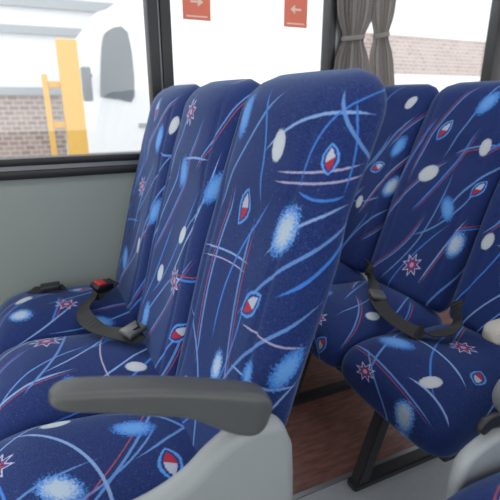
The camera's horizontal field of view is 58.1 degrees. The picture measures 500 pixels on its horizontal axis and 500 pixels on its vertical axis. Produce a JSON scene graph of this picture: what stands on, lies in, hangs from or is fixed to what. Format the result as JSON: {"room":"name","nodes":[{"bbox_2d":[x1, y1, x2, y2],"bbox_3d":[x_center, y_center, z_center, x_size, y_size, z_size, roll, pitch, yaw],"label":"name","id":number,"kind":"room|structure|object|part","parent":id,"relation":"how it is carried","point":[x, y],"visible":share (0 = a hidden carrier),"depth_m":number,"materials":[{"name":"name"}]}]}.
{"room":"vehicle interior","nodes":[
{"label":"vehicle interior","id":0,"kind":"room"},
{"bbox_2d":[0,164,367,305],"bbox_3d":[0.077,-0.024,2.312,8.000,0.905,0.075,-8,20,-24],"label":"wall","id":1,"kind":"structure","parent":0,"point":[69,231],"depth_m":1.85,"materials":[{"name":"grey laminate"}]},
{"bbox_2d":[0,160,138,171],"bbox_3d":[0.074,-0.463,2.172,8.000,0.017,0.062,-8,20,-24],"label":"trim","id":2,"kind":"structure","parent":1,"relation":"attached to","point":[91,164],"depth_m":1.79,"materials":[{"name":"black rubber"}]},
{"bbox_2d":[0,152,139,166],"bbox_3d":[0.076,-0.483,2.162,8.000,0.028,0.070,-8,20,-24],"label":"trim","id":3,"kind":"structure","parent":2,"relation":"attached to","point":[120,156],"depth_m":1.78,"materials":[{"name":"black rubber"}]},
{"bbox_2d":[143,0,161,106],"bbox_3d":[-0.394,-0.821,1.818,0.040,0.830,0.070,-8,20,-24],"label":"trim","id":4,"kind":"structure","parent":3,"relation":"attached to","point":[149,6],"depth_m":1.80,"materials":[{"name":"black plastic"}]},
{"bbox_2d":[157,0,163,89],"bbox_3d":[-0.373,-0.826,1.833,0.010,0.830,0.060,-8,20,-24],"label":"trim","id":5,"kind":"structure","parent":3,"relation":"attached to","point":[157,0],"depth_m":1.80,"materials":[{"name":"grey metal"}]},
{"bbox_2d":[159,0,173,88],"bbox_3d":[-0.347,-0.828,1.839,0.043,0.830,0.070,-8,20,-24],"label":"trim","id":6,"kind":"structure","parent":3,"relation":"attached to","point":[164,5],"depth_m":1.80,"materials":[{"name":"black plastic"}]},
{"bbox_2d":[320,0,336,70],"bbox_3d":[0.373,-0.934,2.158,0.035,0.830,0.070,-8,20,-24],"label":"trim","id":7,"kind":"structure","parent":3,"relation":"attached to","point":[329,21],"depth_m":2.11,"materials":[{"name":"black rubber"}]},
{"bbox_2d":[334,16,342,61],"bbox_3d":[0.420,-0.943,2.184,0.075,0.830,0.060,-8,20,-24],"label":"trim","id":8,"kind":"structure","parent":3,"relation":"attached to","point":[338,42],"depth_m":2.13,"materials":[{"name":"grey metal"}]},
{"bbox_2d":[480,0,499,80],"bbox_3d":[1.431,-1.089,2.626,0.130,0.830,0.070,-8,20,-24],"label":"trim","id":9,"kind":"structure","parent":3,"relation":"attached to","point":[490,71],"depth_m":2.57,"materials":[{"name":"grey plastic"}]},
{"bbox_3d":[0.013,-0.882,2.003,0.755,0.830,0.004,-8,20,-24],"label":"window","id":10,"kind":"structure","parent":3,"relation":"attached to","visible":0},
{"bbox_2d":[182,0,210,20],"bbox_3d":[-0.219,-1.015,1.840,0.120,0.135,0.002,-8,20,-24],"label":"window sticker","id":11,"kind":"object","parent":10,"relation":"attached to","point":[192,9],"visible":1,"depth_m":1.85,"materials":[{"name":"red plastic"}]},
{"bbox_2d":[284,0,307,27],"bbox_3d":[0.207,-1.083,2.027,0.120,0.145,0.002,-8,20,-24],"label":"window sticker","id":12,"kind":"object","parent":10,"relation":"attached to","point":[295,11],"visible":1,"depth_m":2.03,"materials":[{"name":"red plastic"}]},
{"bbox_2d":[285,307,454,499],"bbox_3d":[0.695,0.848,1.205,8.000,0.050,3.000,-8,20,-24],"label":"floor","id":13,"kind":"structure","parent":0,"point":[327,434],"depth_m":1.58,"materials":[{"name":"brown wood"}]},
{"bbox_2d":[0,84,199,354],"bbox_3d":[-0.568,0.021,1.692,0.812,1.212,0.441,-8,20,-24],"label":"seat","id":14,"kind":"object","parent":13,"relation":"on","point":[25,317],"visible":0.52,"depth_m":1.60,"materials":[{"name":"fabric"}]},
{"bbox_2d":[27,281,66,292],"bbox_3d":[-0.785,0.141,1.734,0.141,0.027,0.077,-8,20,-24],"label":"belt","id":15,"kind":"object","parent":14,"relation":"on","point":[51,286],"visible":1,"depth_m":1.72,"materials":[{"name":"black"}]},
{"bbox_2d":[0,285,134,354],"bbox_3d":[-0.678,0.259,1.718,0.520,0.192,0.437,-8,20,-24],"label":"seat cushion","id":16,"kind":"object","parent":14,"relation":"on","point":[25,317],"depth_m":1.60,"materials":[{"name":"fabric"}]},
{"bbox_3d":[-0.358,-0.193,1.725,0.348,0.827,0.439,-8,20,-24],"label":"backrest","id":17,"kind":"part","parent":14,"relation":"part of","materials":[{"name":"fabric"}]},
{"bbox_2d":[0,79,260,440],"bbox_3d":[-0.382,0.147,1.314,0.812,1.212,0.441,-8,20,-24],"label":"seat","id":18,"kind":"object","parent":13,"relation":"on","point":[210,115],"visible":0.65,"depth_m":1.23,"materials":[{"name":"fabric"}]},
{"bbox_2d":[0,333,158,440],"bbox_3d":[-0.492,0.385,1.340,0.520,0.192,0.437,-8,20,-24],"label":"seat cushion","id":19,"kind":"object","parent":18,"relation":"on","point":[28,370],"depth_m":1.25,"materials":[{"name":"fabric"}]},
{"bbox_2d":[76,278,146,342],"bbox_3d":[-0.490,0.194,1.524,0.189,0.068,0.472,-8,20,-24],"label":"belt","id":20,"kind":"object","parent":18,"relation":"on","point":[132,332],"visible":1,"depth_m":1.44,"materials":[{"name":"black fabric"}]},
{"bbox_3d":[-0.172,-0.067,1.347,0.348,0.827,0.439,-8,20,-24],"label":"backrest","id":21,"kind":"part","parent":18,"relation":"part of","materials":[{"name":"fabric"}]},
{"bbox_2d":[0,68,386,499],"bbox_3d":[-0.184,0.281,0.910,0.812,1.212,0.500,-8,20,-24],"label":"seat","id":22,"kind":"object","parent":13,"relation":"on","point":[303,143],"visible":1,"depth_m":0.80,"materials":[{"name":"fabric"}]},
{"bbox_2d":[0,413,196,499],"bbox_3d":[-0.306,0.511,0.961,0.520,0.192,0.437,-8,20,-24],"label":"seat cushion","id":23,"kind":"object","parent":22,"relation":"on","point":[105,456],"depth_m":0.93,"materials":[{"name":"fabric"}]},
{"bbox_3d":[-0.116,0.238,0.676,0.326,0.164,0.061,-8,20,-24],"label":"armrest","id":24,"kind":"part","parent":22,"relation":"part of","materials":[{"name":"grey plastic"}]},
{"bbox_3d":[-0.125,0.463,0.749,0.442,0.339,0.048,-8,20,-24],"label":"panel","id":25,"kind":"part","parent":22,"relation":"part of","materials":[{"name":"grey plastic"}]},
{"bbox_3d":[0.013,0.059,0.968,0.348,0.827,0.439,-8,20,-24],"label":"backrest","id":26,"kind":"part","parent":22,"relation":"part of","materials":[{"name":"fabric"}]},
{"bbox_2d":[293,445,418,499],"bbox_3d":[0.521,0.727,1.559,8.000,0.056,0.015,-8,20,-24],"label":"trim","id":27,"kind":"structure","parent":13,"relation":"attached to","point":[314,489],"depth_m":1.44,"materials":[{"name":"grey metal"}]},
{"bbox_2d":[332,84,438,284],"bbox_3d":[0.362,-0.124,2.101,0.865,1.228,0.441,-8,20,-24],"label":"seat","id":28,"kind":"object","parent":13,"relation":"on","point":[408,105],"visible":0.3,"depth_m":1.99,"materials":[{"name":"fabric"}]},
{"bbox_2d":[332,261,365,284],"bbox_3d":[0.228,0.126,2.119,0.520,0.192,0.437,-8,20,-24],"label":"seat cushion","id":29,"kind":"object","parent":28,"relation":"on","point":[347,271],"depth_m":2.02,"materials":[{"name":"fabric"}]},
{"bbox_2d":[292,80,499,406],"bbox_3d":[0.548,0.002,1.723,0.865,1.228,0.441,-8,20,-24],"label":"seat","id":30,"kind":"object","parent":13,"relation":"on","point":[450,177],"visible":0.73,"depth_m":1.66,"materials":[{"name":"fabric"}]},
{"bbox_2d":[309,281,442,367],"bbox_3d":[0.414,0.252,1.741,0.520,0.192,0.437,-8,20,-24],"label":"seat cushion","id":31,"kind":"object","parent":30,"relation":"on","point":[348,318],"depth_m":1.59,"materials":[{"name":"fabric"}]},
{"bbox_2d":[363,259,462,339],"bbox_3d":[0.506,0.152,1.611,0.229,0.098,0.579,-7,20,-19],"label":"belt","id":32,"kind":"object","parent":30,"relation":"on","point":[377,297],"visible":1,"depth_m":1.46,"materials":[{"name":"grey fabric"}]},
{"bbox_3d":[0.759,-0.227,1.751,0.348,0.827,0.439,-4,18,-25],"label":"backrest","id":33,"kind":"part","parent":30,"relation":"part of","materials":[{"name":"fabric"}]},
{"bbox_2d":[342,180,499,491],"bbox_3d":[0.745,0.136,1.321,0.865,1.228,0.495,-8,20,-24],"label":"seat","id":34,"kind":"object","parent":13,"relation":"on","point":[434,391],"visible":0.91,"depth_m":1.30,"materials":[{"name":"fabric"}]},
{"bbox_2d":[342,324,499,457],"bbox_3d":[0.600,0.377,1.362,0.520,0.192,0.437,-8,20,-24],"label":"seat cushion","id":35,"kind":"object","parent":34,"relation":"on","point":[434,391],"depth_m":1.23,"materials":[{"name":"fabric"}]},
{"bbox_3d":[0.614,0.448,1.393,0.440,0.030,0.380,-8,20,-24],"label":"seat frame","id":36,"kind":"part","parent":34,"relation":"part of","materials":[{"name":"paint"}]},
{"bbox_3d":[0.945,-0.101,1.372,0.348,0.827,0.439,-4,18,-25],"label":"backrest","id":37,"kind":"part","parent":34,"relation":"part of","materials":[{"name":"fabric"}]},
{"bbox_3d":[0.721,0.164,1.062,0.465,0.067,0.052,-8,20,-24],"label":"armrest","id":38,"kind":"part","parent":34,"relation":"part of","materials":[{"name":"beige plastic"}]},
{"bbox_3d":[0.781,0.330,1.149,0.442,0.339,0.048,-8,20,-24],"label":"panel","id":39,"kind":"part","parent":34,"relation":"part of","materials":[{"name":"grey plastic"}]},
{"bbox_3d":[1.031,1.009,0.499,8.000,0.090,1.410,-8,20,-24],"label":"floor","id":40,"kind":"structure","parent":0,"visible":0},
{"bbox_2d":[446,412,499,499],"bbox_3d":[0.681,0.277,0.638,0.813,1.212,0.474,-8,20,-24],"label":"seat","id":41,"kind":"object","parent":40,"relation":"on","point":[474,474],"visible":1,"depth_m":0.77,"materials":[{"name":"plastic"}]},
{"bbox_2d":[446,472,499,499],"bbox_3d":[0.578,0.471,0.633,0.520,0.192,0.437,-8,20,-24],"label":"seat cushion","id":42,"kind":"object","parent":41,"relation":"on","point":[469,485],"depth_m":0.72,"materials":[{"name":"fabric"}]},
{"bbox_3d":[0.424,0.297,0.781,0.086,0.033,0.012,-8,20,-24],"label":"recline lever","id":43,"kind":"part","parent":41,"relation":"part of","materials":[{"name":"black plastic"}]},
{"bbox_3d":[0.072,-1.439,1.853,8.000,0.320,0.050,-8,20,-24],"label":"wall window","id":44,"kind":"structure","parent":0,"visible":0},
{"bbox_2d":[334,0,375,71],"bbox_3d":[0.489,-1.043,2.121,0.222,0.640,0.050,-8,20,-22],"label":"curtain","id":45,"kind":"object","parent":44,"relation":"hanging from","point":[354,16],"visible":0.68,"depth_m":2.12,"materials":[{"name":"grey fabric"}]},
{"bbox_2d":[369,0,395,85],"bbox_3d":[0.662,-1.068,2.198,0.204,0.640,0.050,-8,20,-24],"label":"curtain","id":46,"kind":"object","parent":44,"relation":"hanging from","point":[381,65],"visible":0.8,"depth_m":2.20,"materials":[{"name":"grey fabric"}]},
{"label":"outside","id":47,"kind":"structure","parent":0,"visible":0},
{"bbox_3d":[-2.141,-4.859,21.925,65.000,0.100,37.700,-8,20,-24],"label":"ground","id":48,"kind":"structure","parent":47,"visible":0},
{"bbox_2d":[41,38,88,154],"bbox_3d":[-1.464,-0.314,3.827,0.280,2.700,0.100,-8,20,-24],"label":"gate post","id":49,"kind":"object","parent":48,"relation":"on","point":[70,85],"visible":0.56,"depth_m":3.51,"materials":[{"name":"yellow metal"}]},
{"bbox_3d":[-1.573,-0.180,3.819,0.040,2.450,0.060,-8,20,-24],"label":"post","id":50,"kind":"part","parent":49,"relation":"part of","materials":[{"name":"yellow metal"}]},
{"bbox_3d":[-1.514,-1.279,3.482,0.090,0.050,0.040,-8,20,-24],"label":"rail","id":51,"kind":"part","parent":49,"relation":"part of","materials":[{"name":"yellow metal"}]},
{"bbox_3d":[-1.514,-0.995,3.576,0.090,0.050,0.040,-8,20,-24],"label":"rail","id":52,"kind":"part","parent":49,"relation":"part of","materials":[{"name":"yellow metal"}]},
{"bbox_2d":[66,0,322,154],"bbox_3d":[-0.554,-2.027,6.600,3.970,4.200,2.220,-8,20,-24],"label":"van","id":53,"kind":"object","parent":48,"relation":"on","point":[242,39],"visible":0.23,"depth_m":5.36,"materials":[{"name":"white paint"}]},
{"bbox_2d":[80,66,93,100],"bbox_3d":[-1.760,-1.789,4.854,0.100,0.350,0.100,-8,20,-24],"label":"mirror","id":54,"kind":"object","parent":53,"relation":"attached to","point":[85,72],"depth_m":4.81,"materials":[{"name":"grey glass"}]},
{"bbox_3d":[-1.263,-1.492,5.389,0.130,0.050,0.030,-8,20,-24],"label":"door handle","id":55,"kind":"part","parent":53,"relation":"part of","materials":[{"name":"grey metal"}]},
{"bbox_2d":[0,0,491,157],"bbox_3d":[0.686,-4.494,9.424,50.000,7.100,0.400,-8,20,-24],"label":"building","id":56,"kind":"structure","parent":48,"relation":"on","point":[440,44],"depth_m":7.92,"materials":[{"name":"brick"}]}
]}

